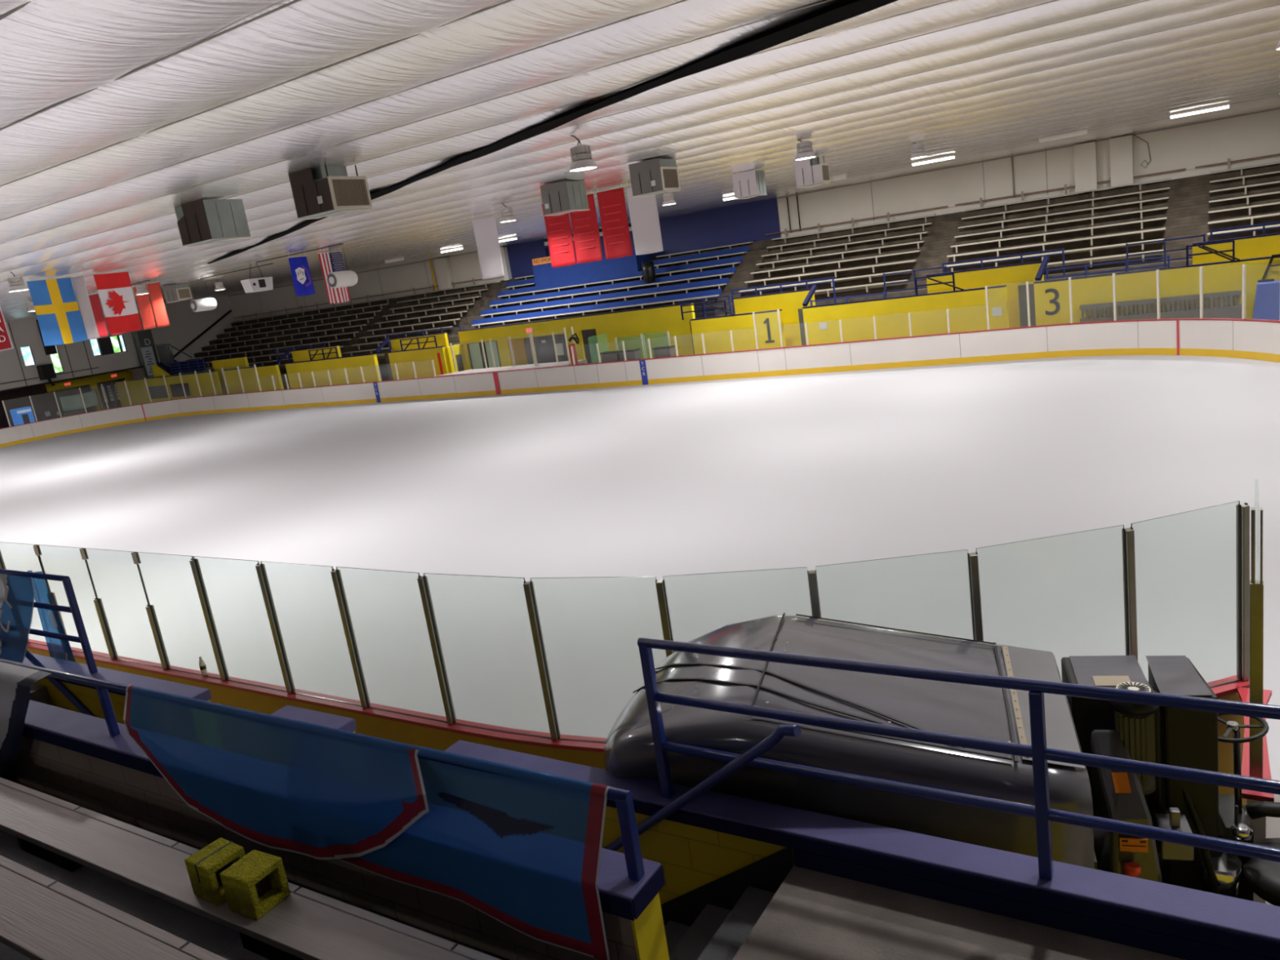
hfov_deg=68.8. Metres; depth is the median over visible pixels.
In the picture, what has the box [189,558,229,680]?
post
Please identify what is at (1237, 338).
dasher boards
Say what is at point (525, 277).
bench
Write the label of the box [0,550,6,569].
post
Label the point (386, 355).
door
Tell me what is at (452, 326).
bench
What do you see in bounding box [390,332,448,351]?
parapet
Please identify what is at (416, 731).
dasher boards
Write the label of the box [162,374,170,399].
post
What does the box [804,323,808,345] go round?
post
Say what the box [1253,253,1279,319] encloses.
bin
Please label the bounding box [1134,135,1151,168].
hanging cable
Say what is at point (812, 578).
post
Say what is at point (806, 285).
guard rail
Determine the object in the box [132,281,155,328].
banner
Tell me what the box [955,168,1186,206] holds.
rail
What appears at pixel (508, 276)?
duct
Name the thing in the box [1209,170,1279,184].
bench
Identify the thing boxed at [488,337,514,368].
glass screen
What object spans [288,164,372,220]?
heater
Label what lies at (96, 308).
banner
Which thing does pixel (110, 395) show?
poster
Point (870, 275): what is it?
bench
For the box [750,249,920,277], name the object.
bench
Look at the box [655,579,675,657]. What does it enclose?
post
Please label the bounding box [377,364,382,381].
post
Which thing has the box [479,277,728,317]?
bench
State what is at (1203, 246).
guard rail
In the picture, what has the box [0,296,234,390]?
wall
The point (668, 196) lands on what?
housing
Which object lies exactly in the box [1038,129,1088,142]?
strip light
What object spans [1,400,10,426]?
post
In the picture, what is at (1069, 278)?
post
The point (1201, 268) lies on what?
post
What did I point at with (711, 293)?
bench
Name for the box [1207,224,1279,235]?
bench
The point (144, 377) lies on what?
post
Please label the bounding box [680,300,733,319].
guard rail
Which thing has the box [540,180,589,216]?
heater
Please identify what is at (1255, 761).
gate
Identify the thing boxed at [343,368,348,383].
post
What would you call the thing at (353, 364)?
wall
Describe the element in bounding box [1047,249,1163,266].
bench
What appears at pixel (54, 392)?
post
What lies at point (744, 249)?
bench
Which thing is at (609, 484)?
ice rink
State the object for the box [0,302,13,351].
banner
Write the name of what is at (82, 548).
shield
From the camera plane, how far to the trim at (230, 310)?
67.09 m
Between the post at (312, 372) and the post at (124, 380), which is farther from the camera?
the post at (124, 380)
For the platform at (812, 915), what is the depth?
4.32 m
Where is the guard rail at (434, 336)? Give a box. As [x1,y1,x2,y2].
[399,335,437,351]
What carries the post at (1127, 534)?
on the dasher boards at (416, 731)
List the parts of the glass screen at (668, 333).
post, post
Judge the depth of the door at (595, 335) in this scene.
43.35 m
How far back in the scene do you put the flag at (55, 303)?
27.93 m
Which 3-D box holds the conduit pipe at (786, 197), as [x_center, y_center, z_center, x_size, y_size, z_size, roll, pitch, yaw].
[7.159,-12.745,44.962,0.055,1.660,0.055,-17,15,-33]
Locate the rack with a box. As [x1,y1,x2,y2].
[1079,289,1241,322]
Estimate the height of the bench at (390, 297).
0.300 m
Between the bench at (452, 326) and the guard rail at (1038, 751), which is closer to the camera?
the guard rail at (1038, 751)
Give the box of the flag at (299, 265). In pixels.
[287,253,315,296]
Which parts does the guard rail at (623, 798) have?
post, post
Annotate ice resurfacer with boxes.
[603,613,1279,906]
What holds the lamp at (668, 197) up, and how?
hanging from the ceiling at (52, 52)
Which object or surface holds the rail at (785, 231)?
on the bleachers at (1188, 203)
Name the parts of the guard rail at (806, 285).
post, post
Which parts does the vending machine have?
panel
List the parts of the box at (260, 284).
casing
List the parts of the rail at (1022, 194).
post, post, post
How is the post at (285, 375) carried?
on the dasher boards at (1237, 338)
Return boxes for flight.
[660,847,793,959]
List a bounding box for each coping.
[275,349,290,363]
[374,337,389,352]
[802,284,817,306]
[1035,256,1049,280]
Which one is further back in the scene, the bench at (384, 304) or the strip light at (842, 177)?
the bench at (384, 304)
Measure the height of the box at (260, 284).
1.073 m
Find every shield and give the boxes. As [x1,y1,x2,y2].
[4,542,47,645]
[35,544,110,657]
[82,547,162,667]
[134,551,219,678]
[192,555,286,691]
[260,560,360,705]
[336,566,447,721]
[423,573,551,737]
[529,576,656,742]
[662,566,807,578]
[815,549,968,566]
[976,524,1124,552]
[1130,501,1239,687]
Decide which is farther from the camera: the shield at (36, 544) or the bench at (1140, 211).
the bench at (1140, 211)
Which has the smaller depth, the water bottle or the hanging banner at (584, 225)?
the water bottle
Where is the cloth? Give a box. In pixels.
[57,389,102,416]
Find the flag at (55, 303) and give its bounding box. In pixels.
[25,274,87,346]
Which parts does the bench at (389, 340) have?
seat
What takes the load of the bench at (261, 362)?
on the bleachers at (479, 301)
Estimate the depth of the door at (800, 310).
36.45 m
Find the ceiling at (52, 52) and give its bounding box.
[0,0,1279,322]
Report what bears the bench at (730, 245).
on the floor at (757, 249)
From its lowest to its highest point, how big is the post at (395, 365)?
0.796 m
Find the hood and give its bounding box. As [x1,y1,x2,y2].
[603,613,1094,869]
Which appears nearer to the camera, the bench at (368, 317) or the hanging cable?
the hanging cable
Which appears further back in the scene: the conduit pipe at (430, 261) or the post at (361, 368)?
the conduit pipe at (430, 261)
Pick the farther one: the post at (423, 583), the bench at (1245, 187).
the bench at (1245, 187)
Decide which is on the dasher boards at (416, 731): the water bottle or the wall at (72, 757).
the water bottle
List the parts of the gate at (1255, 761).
gate panel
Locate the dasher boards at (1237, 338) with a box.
[0,318,1279,448]
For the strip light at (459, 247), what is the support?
attached to the ceiling at (52, 52)
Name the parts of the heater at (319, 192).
access panel, casing, louver frame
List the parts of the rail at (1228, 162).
post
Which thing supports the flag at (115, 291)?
hanging from the ceiling at (52, 52)
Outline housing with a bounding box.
[662,192,673,200]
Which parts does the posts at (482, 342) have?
post, post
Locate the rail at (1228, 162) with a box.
[1195,153,1279,168]
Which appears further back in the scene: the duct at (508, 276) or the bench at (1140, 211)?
the duct at (508, 276)
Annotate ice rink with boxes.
[0,355,1279,781]
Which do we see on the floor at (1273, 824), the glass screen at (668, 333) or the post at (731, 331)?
the glass screen at (668, 333)
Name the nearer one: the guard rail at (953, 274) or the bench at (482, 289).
the guard rail at (953, 274)
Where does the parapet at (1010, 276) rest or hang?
on the floor at (1273, 824)
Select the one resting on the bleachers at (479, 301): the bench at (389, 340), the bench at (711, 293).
the bench at (389, 340)
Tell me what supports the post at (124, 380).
on the dasher boards at (1237, 338)
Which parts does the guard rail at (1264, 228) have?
post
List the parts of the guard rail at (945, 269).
post, post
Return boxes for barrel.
[641,261,655,282]
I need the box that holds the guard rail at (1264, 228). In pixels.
[1210,221,1279,240]
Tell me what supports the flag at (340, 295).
hanging from the ceiling at (52, 52)
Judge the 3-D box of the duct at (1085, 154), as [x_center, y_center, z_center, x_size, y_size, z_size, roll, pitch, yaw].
[18.034,-12.634,37.838,0.800,1.870,0.325,0,15,33]
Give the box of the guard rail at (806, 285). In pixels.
[730,276,836,314]
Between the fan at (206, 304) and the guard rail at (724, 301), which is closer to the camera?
the guard rail at (724, 301)
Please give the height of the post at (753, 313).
1.376 m
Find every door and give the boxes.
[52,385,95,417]
[98,382,117,408]
[111,382,121,407]
[384,353,393,380]
[466,342,485,369]
[483,340,501,368]
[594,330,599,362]
[689,320,694,354]
[797,308,806,345]
[1017,284,1035,327]
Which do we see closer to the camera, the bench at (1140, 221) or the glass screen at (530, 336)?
the bench at (1140, 221)
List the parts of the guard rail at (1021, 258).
post, post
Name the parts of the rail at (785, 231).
post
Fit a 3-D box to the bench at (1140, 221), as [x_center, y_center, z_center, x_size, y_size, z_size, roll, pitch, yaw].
[16.019,-9.449,36.274,7.700,0.300,0.260,0,15,33]
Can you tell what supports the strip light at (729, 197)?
attached to the ceiling at (52, 52)
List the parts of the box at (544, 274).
panel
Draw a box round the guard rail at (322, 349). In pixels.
[308,346,338,360]
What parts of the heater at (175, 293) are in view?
access panel, casing, louver frame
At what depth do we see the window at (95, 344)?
61.07 m
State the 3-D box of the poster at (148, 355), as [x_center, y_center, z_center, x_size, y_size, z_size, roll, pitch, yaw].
[-33.026,-8.014,63.037,0.030,1.900,0.770,0,15,33]
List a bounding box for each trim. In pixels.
[0,322,143,392]
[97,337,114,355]
[173,309,231,358]
[227,107,1279,315]
[793,848,1277,959]
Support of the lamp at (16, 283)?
hanging from the ceiling at (52, 52)
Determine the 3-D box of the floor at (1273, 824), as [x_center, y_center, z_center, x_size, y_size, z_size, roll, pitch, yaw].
[-13.322,-0.179,31.612,80.000,0.240,60.000,0,15,33]
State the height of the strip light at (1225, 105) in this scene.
0.130 m
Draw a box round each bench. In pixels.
[0,777,501,959]
[0,855,227,959]
[188,338,351,359]
[195,331,358,355]
[204,324,366,348]
[204,346,343,366]
[206,358,293,368]
[211,317,373,342]
[218,310,381,336]
[226,303,388,330]
[233,297,395,324]
[343,347,392,355]
[351,340,390,349]
[360,325,453,342]
[367,318,460,334]
[374,311,467,327]
[382,302,474,320]
[389,295,481,313]
[396,288,488,303]
[404,281,494,297]
[470,288,722,328]
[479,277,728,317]
[487,266,736,308]
[496,256,742,297]
[504,278,534,289]
[512,274,533,279]
[647,245,749,268]
[652,240,755,257]
[738,269,912,294]
[744,259,916,285]
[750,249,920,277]
[755,240,924,268]
[761,231,928,259]
[766,222,932,251]
[771,213,935,243]
[814,280,907,296]
[944,238,1164,271]
[946,227,1165,262]
[951,217,1167,253]
[954,206,1168,237]
[957,196,1168,228]
[961,186,1169,219]
[964,177,1171,210]
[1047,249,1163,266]
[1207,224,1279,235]
[1208,181,1279,194]
[1208,191,1279,204]
[1208,201,1279,214]
[1208,213,1279,224]
[1209,160,1279,175]
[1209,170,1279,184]
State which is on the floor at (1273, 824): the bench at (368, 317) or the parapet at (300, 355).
the parapet at (300, 355)
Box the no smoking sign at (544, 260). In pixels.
[532,256,551,265]
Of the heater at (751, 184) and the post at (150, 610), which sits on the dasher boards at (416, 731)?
the post at (150, 610)
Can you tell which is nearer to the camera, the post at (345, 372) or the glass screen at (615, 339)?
the glass screen at (615, 339)
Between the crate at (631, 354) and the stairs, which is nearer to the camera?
the crate at (631, 354)
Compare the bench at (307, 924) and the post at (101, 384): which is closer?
the bench at (307, 924)
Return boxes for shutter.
[508,337,528,365]
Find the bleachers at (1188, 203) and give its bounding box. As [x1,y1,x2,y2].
[731,163,1279,313]
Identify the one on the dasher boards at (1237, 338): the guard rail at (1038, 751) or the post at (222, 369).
the post at (222, 369)
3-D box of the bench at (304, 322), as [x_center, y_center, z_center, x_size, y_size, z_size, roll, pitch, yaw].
[-23.237,-10.432,62.957,16.600,0.300,0.260,0,15,33]
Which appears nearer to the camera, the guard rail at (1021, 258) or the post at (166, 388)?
the guard rail at (1021, 258)
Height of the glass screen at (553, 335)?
1.350 m
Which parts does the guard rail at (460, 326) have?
post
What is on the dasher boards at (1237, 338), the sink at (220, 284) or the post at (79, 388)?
the post at (79, 388)
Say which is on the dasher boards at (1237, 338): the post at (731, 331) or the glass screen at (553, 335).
the post at (731, 331)
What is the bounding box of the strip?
[207,0,897,263]
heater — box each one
[162,282,192,302]
[174,198,251,247]
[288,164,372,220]
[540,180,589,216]
[628,157,680,197]
[732,169,767,199]
[794,155,831,187]
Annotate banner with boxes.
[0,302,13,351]
[0,573,35,662]
[0,662,50,779]
[26,570,75,662]
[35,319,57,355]
[71,271,99,339]
[88,293,108,337]
[123,684,429,859]
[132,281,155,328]
[146,280,169,327]
[292,720,609,959]
[471,210,504,279]
[540,203,576,267]
[569,191,602,263]
[595,185,632,258]
[624,185,662,255]
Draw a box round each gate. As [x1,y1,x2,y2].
[563,326,584,364]
[1236,506,1274,903]
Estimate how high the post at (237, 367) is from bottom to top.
1.496 m
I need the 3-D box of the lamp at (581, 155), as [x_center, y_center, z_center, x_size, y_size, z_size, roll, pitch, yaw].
[-0.961,-5.325,15.156,0.480,0.560,0.480,0,15,33]
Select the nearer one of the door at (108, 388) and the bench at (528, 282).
the bench at (528, 282)
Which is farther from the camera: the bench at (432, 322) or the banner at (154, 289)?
the bench at (432, 322)
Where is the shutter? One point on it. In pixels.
(521, 357)
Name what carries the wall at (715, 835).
on the floor at (1273, 824)
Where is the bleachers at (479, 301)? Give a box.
[186,282,501,389]
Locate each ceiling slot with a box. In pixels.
[200,262,273,279]
[256,243,343,262]
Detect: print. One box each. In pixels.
[145,351,154,373]
[1121,840,1146,847]
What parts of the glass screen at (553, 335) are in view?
post, post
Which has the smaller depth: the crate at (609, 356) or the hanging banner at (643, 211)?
the hanging banner at (643, 211)
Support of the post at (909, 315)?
on the dasher boards at (1237, 338)
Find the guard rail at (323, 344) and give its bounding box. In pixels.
[274,343,324,365]
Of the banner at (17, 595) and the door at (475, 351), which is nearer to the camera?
the banner at (17, 595)
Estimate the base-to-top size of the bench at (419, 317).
0.300 m
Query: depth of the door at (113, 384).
63.68 m
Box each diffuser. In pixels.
[385,258,404,262]
[723,196,734,200]
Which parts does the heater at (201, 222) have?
access panel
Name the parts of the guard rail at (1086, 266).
post, post, post, post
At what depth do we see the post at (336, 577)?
8.77 m
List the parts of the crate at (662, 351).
lid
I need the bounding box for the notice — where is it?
[44,411,50,416]
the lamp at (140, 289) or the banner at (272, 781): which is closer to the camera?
the banner at (272, 781)
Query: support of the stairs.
attached to the wall at (157, 371)
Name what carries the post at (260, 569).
on the dasher boards at (416, 731)
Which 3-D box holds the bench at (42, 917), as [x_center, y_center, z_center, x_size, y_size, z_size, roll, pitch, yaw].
[-6.765,2.003,6.705,14.000,0.424,0.300,0,15,33]
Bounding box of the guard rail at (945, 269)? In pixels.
[883,265,946,297]
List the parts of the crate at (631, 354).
lid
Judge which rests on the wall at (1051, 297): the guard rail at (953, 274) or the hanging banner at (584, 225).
the guard rail at (953, 274)
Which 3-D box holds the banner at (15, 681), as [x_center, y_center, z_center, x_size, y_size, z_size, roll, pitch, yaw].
[-4.816,1.774,6.887,2.080,0.928,0.189,0,15,33]
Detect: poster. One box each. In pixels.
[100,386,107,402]
[106,385,114,400]
[114,384,119,399]
[140,346,156,376]
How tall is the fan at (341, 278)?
1.410 m
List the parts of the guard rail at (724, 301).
post, post, stair handrail, post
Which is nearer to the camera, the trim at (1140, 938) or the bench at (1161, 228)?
the trim at (1140, 938)
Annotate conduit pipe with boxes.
[429,260,436,292]
[786,196,791,232]
[795,195,800,231]
[1011,156,1014,197]
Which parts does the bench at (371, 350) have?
seat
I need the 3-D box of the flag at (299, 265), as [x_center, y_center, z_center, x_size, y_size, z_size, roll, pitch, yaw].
[-12.220,-7.429,33.750,0.086,1.540,0.850,0,15,33]
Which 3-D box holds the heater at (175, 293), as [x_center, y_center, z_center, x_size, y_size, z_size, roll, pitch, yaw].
[-20.830,-8.419,42.106,1.031,0.793,0.665,0,15,33]
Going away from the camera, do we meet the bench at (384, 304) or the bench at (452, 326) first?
the bench at (452, 326)
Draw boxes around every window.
[19,346,35,366]
[49,345,64,373]
[89,338,102,356]
[110,335,122,353]
[118,334,127,351]
[508,333,568,365]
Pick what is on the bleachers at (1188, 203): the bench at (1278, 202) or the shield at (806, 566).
the bench at (1278, 202)
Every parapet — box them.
[211,355,248,394]
[291,344,342,362]
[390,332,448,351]
[733,288,815,346]
[926,261,1044,328]
[1192,232,1279,264]
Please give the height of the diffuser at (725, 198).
0.069 m
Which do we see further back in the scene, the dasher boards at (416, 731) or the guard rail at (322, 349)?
the guard rail at (322, 349)
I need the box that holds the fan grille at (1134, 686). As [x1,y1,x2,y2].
[1115,681,1151,692]
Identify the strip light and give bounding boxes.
[384,257,404,262]
[440,246,462,253]
[498,236,516,242]
[722,195,734,200]
[830,174,848,181]
[911,154,955,165]
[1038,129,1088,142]
[1169,102,1230,118]
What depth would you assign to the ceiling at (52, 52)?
13.01 m
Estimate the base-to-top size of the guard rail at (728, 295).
0.900 m
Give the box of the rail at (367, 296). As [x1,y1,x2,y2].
[233,291,401,319]
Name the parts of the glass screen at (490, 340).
post, post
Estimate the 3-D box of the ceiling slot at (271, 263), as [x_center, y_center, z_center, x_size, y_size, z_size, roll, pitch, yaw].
[-16.720,-8.616,38.634,5.308,0.030,0.090,1,16,36]
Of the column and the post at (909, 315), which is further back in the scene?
the column
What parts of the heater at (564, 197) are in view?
access panel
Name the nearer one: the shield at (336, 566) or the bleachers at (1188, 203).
the shield at (336, 566)
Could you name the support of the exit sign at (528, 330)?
attached to the wall at (653, 322)
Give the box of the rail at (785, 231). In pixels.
[764,205,947,236]
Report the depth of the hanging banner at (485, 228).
28.39 m
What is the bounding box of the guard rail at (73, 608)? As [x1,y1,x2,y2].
[0,568,97,716]
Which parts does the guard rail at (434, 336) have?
stair handrail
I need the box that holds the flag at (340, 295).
[316,248,350,303]
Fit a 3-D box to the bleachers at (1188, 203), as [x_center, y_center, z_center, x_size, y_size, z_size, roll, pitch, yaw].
[16.570,-8.474,36.286,26.790,4.955,6.600,0,15,33]
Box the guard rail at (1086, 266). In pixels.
[1045,254,1169,280]
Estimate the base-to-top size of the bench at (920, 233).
0.300 m
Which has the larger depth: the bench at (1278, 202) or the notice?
the notice
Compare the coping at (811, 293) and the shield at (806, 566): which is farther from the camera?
the coping at (811, 293)
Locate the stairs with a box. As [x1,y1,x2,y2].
[152,343,207,375]
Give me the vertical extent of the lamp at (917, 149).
0.430 m
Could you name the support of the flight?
on the floor at (1273, 824)
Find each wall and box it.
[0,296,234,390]
[0,377,125,428]
[6,699,669,959]
[22,653,1279,959]
[44,369,133,410]
[115,346,449,406]
[151,364,170,377]
[228,106,1279,322]
[444,299,715,373]
[689,256,1279,354]
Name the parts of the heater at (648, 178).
access panel, louver frame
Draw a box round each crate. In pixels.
[600,350,621,362]
[617,348,640,360]
[652,345,675,357]
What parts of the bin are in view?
frame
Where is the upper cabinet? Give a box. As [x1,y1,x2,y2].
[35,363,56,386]
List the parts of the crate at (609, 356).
lid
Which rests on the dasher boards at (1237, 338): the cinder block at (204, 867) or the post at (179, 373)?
the post at (179, 373)
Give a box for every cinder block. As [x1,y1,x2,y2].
[184,837,245,906]
[219,849,290,919]
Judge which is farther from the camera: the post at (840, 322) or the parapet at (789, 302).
the parapet at (789, 302)
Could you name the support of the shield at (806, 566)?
on the dasher boards at (416, 731)
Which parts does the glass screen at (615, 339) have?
post, post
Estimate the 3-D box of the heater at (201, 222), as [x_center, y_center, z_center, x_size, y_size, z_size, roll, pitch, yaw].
[-7.664,-4.596,16.777,0.877,0.753,0.815,0,15,33]
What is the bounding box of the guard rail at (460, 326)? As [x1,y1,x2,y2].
[386,325,461,351]
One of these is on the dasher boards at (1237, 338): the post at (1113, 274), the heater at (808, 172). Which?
the post at (1113, 274)
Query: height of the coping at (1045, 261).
0.737 m
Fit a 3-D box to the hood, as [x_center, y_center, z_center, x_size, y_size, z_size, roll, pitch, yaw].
[1.317,1.644,5.825,2.868,1.237,2.108,0,15,33]
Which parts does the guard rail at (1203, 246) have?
post, stair handrail, stair handrail, post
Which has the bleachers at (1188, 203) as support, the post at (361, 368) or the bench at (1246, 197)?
the bench at (1246, 197)
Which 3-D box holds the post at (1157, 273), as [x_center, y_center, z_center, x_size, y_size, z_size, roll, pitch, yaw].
[15.012,-5.370,27.089,0.070,1.416,0.060,-15,15,-28]
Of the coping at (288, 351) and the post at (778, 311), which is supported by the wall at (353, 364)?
the coping at (288, 351)
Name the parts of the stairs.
handrail, panel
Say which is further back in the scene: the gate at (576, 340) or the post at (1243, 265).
the gate at (576, 340)
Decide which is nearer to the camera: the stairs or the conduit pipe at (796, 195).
the conduit pipe at (796, 195)
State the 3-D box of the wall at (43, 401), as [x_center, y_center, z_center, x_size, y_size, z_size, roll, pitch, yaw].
[-47.337,-0.077,45.840,0.200,3.060,47.500,0,15,33]
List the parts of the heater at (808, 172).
access panel, casing, louver frame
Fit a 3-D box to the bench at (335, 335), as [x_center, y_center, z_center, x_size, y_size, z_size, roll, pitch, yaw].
[-24.184,-8.879,61.483,16.600,0.300,0.260,0,15,33]
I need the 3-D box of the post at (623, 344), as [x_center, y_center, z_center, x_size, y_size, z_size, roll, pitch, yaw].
[-0.646,-5.290,38.317,0.060,0.796,0.070,0,15,33]
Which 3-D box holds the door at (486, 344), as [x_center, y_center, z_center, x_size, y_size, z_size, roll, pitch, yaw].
[-7.164,-5.707,46.027,0.890,2.240,0.070,0,15,33]
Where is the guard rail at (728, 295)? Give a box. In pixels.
[678,294,732,317]
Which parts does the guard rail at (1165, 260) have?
post, post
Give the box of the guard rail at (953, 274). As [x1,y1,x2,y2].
[914,272,964,294]
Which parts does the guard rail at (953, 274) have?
post, stair handrail, post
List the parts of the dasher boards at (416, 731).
cap rail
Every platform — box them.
[435,359,587,376]
[732,865,1185,959]
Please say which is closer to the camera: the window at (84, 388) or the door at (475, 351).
the door at (475, 351)
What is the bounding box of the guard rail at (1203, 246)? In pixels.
[1186,240,1239,265]
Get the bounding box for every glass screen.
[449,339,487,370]
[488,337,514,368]
[508,334,535,366]
[530,332,558,364]
[614,334,647,358]
[640,331,671,358]
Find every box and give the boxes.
[240,262,272,293]
[532,226,649,286]
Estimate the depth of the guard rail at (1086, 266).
29.89 m
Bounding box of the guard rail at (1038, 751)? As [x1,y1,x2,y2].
[603,637,1279,879]
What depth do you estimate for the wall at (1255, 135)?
42.34 m
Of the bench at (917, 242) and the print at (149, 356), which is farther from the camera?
the print at (149, 356)
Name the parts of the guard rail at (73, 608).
stair handrail, post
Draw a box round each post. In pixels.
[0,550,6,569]
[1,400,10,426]
[28,395,37,421]
[32,544,71,647]
[53,391,62,417]
[79,387,87,413]
[79,547,118,659]
[101,383,109,408]
[124,380,131,405]
[130,551,170,669]
[144,377,151,402]
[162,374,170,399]
[178,373,186,398]
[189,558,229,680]
[194,370,201,396]
[208,368,216,395]
[221,368,229,394]
[236,366,244,392]
[253,364,261,391]
[255,563,295,693]
[271,375,275,390]
[284,373,288,389]
[297,373,302,387]
[311,371,315,386]
[327,369,332,385]
[330,568,370,707]
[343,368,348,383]
[360,366,364,382]
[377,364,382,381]
[394,363,399,379]
[412,361,417,377]
[417,575,456,724]
[431,360,435,376]
[523,580,560,740]
[570,346,575,364]
[595,343,600,362]
[622,341,626,360]
[647,338,652,358]
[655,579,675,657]
[673,336,678,355]
[701,333,706,354]
[729,330,733,351]
[752,312,759,349]
[777,309,783,347]
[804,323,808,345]
[807,569,821,617]
[839,320,843,342]
[872,316,876,339]
[908,312,912,336]
[946,309,950,333]
[967,551,983,640]
[985,285,990,329]
[1026,281,1030,326]
[1068,277,1072,323]
[1112,273,1116,320]
[1121,527,1137,661]
[1155,269,1160,319]
[1199,266,1203,318]
[1235,502,1249,680]
[1242,264,1245,319]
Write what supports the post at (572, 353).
on the dasher boards at (1237, 338)
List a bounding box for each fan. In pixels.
[190,280,217,311]
[327,248,357,288]
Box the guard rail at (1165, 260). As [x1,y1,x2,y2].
[1125,233,1205,271]
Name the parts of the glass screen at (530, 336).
post, post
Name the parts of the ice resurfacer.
grey plate, red knob, motor, hydraulic tank lid, hydraulic tank, driver seat, armrest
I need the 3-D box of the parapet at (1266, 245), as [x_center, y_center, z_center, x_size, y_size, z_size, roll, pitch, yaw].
[20.333,-6.029,28.007,6.500,2.945,0.210,0,15,33]
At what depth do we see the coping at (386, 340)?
48.59 m
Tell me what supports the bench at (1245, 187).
on the bleachers at (1188, 203)
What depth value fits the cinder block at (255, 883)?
4.25 m
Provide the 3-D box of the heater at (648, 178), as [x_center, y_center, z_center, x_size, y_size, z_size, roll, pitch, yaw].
[0.330,-6.726,20.894,0.822,0.753,0.745,0,15,33]
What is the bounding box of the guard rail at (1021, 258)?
[942,248,1065,278]
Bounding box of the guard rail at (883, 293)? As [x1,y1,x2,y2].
[809,292,884,306]
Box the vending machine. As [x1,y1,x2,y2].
[9,406,35,426]
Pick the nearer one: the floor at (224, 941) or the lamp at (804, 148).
the floor at (224, 941)
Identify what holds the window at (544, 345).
in the wall at (653, 322)
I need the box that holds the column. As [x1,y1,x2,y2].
[133,329,160,377]
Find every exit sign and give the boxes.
[63,382,71,386]
[110,373,117,377]
[525,327,533,333]
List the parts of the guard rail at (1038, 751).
post, stair handrail, post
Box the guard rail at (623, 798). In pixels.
[0,658,644,880]
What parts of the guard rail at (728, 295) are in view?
post, post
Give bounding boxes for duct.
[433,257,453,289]
[500,246,511,280]
[1073,141,1097,192]
[1109,134,1133,186]
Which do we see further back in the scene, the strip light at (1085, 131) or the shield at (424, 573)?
the strip light at (1085, 131)
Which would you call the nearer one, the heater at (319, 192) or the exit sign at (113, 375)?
the heater at (319, 192)
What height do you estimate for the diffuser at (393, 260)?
0.069 m
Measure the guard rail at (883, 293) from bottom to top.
0.420 m
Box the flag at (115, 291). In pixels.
[92,270,142,333]
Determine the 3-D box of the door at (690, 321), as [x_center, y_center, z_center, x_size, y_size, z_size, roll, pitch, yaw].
[2.399,-5.556,39.129,0.400,2.250,0.050,0,15,33]
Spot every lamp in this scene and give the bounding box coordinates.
[7,271,29,292]
[26,298,35,311]
[135,281,149,295]
[214,279,225,290]
[499,203,516,222]
[568,134,597,172]
[662,192,675,205]
[795,139,816,160]
[910,142,928,159]
[1275,40,1279,50]
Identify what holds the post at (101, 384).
on the dasher boards at (1237, 338)
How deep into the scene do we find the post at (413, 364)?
44.84 m
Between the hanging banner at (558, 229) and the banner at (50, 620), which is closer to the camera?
the banner at (50, 620)
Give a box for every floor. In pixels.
[0,788,499,959]
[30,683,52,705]
[278,343,481,368]
[448,239,776,367]
[1242,794,1279,905]
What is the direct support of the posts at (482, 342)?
on the platform at (566, 362)
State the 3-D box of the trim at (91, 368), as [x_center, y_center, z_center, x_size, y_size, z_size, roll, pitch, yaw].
[-46.308,-3.361,43.983,0.150,4.000,47.300,0,15,33]
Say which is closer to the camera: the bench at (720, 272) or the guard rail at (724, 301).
the guard rail at (724, 301)
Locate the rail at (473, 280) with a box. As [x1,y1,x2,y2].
[401,278,482,293]
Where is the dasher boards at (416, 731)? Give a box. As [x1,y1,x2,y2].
[26,639,1249,840]
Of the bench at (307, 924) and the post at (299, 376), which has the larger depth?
the post at (299, 376)
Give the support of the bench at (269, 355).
on the bleachers at (479, 301)
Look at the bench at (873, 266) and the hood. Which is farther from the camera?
the bench at (873, 266)
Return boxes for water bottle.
[198,656,208,675]
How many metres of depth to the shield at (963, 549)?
6.69 m
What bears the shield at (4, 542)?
on the dasher boards at (416, 731)
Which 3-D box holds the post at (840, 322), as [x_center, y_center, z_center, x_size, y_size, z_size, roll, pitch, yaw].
[7.155,-5.300,33.291,0.060,0.796,0.070,0,15,33]

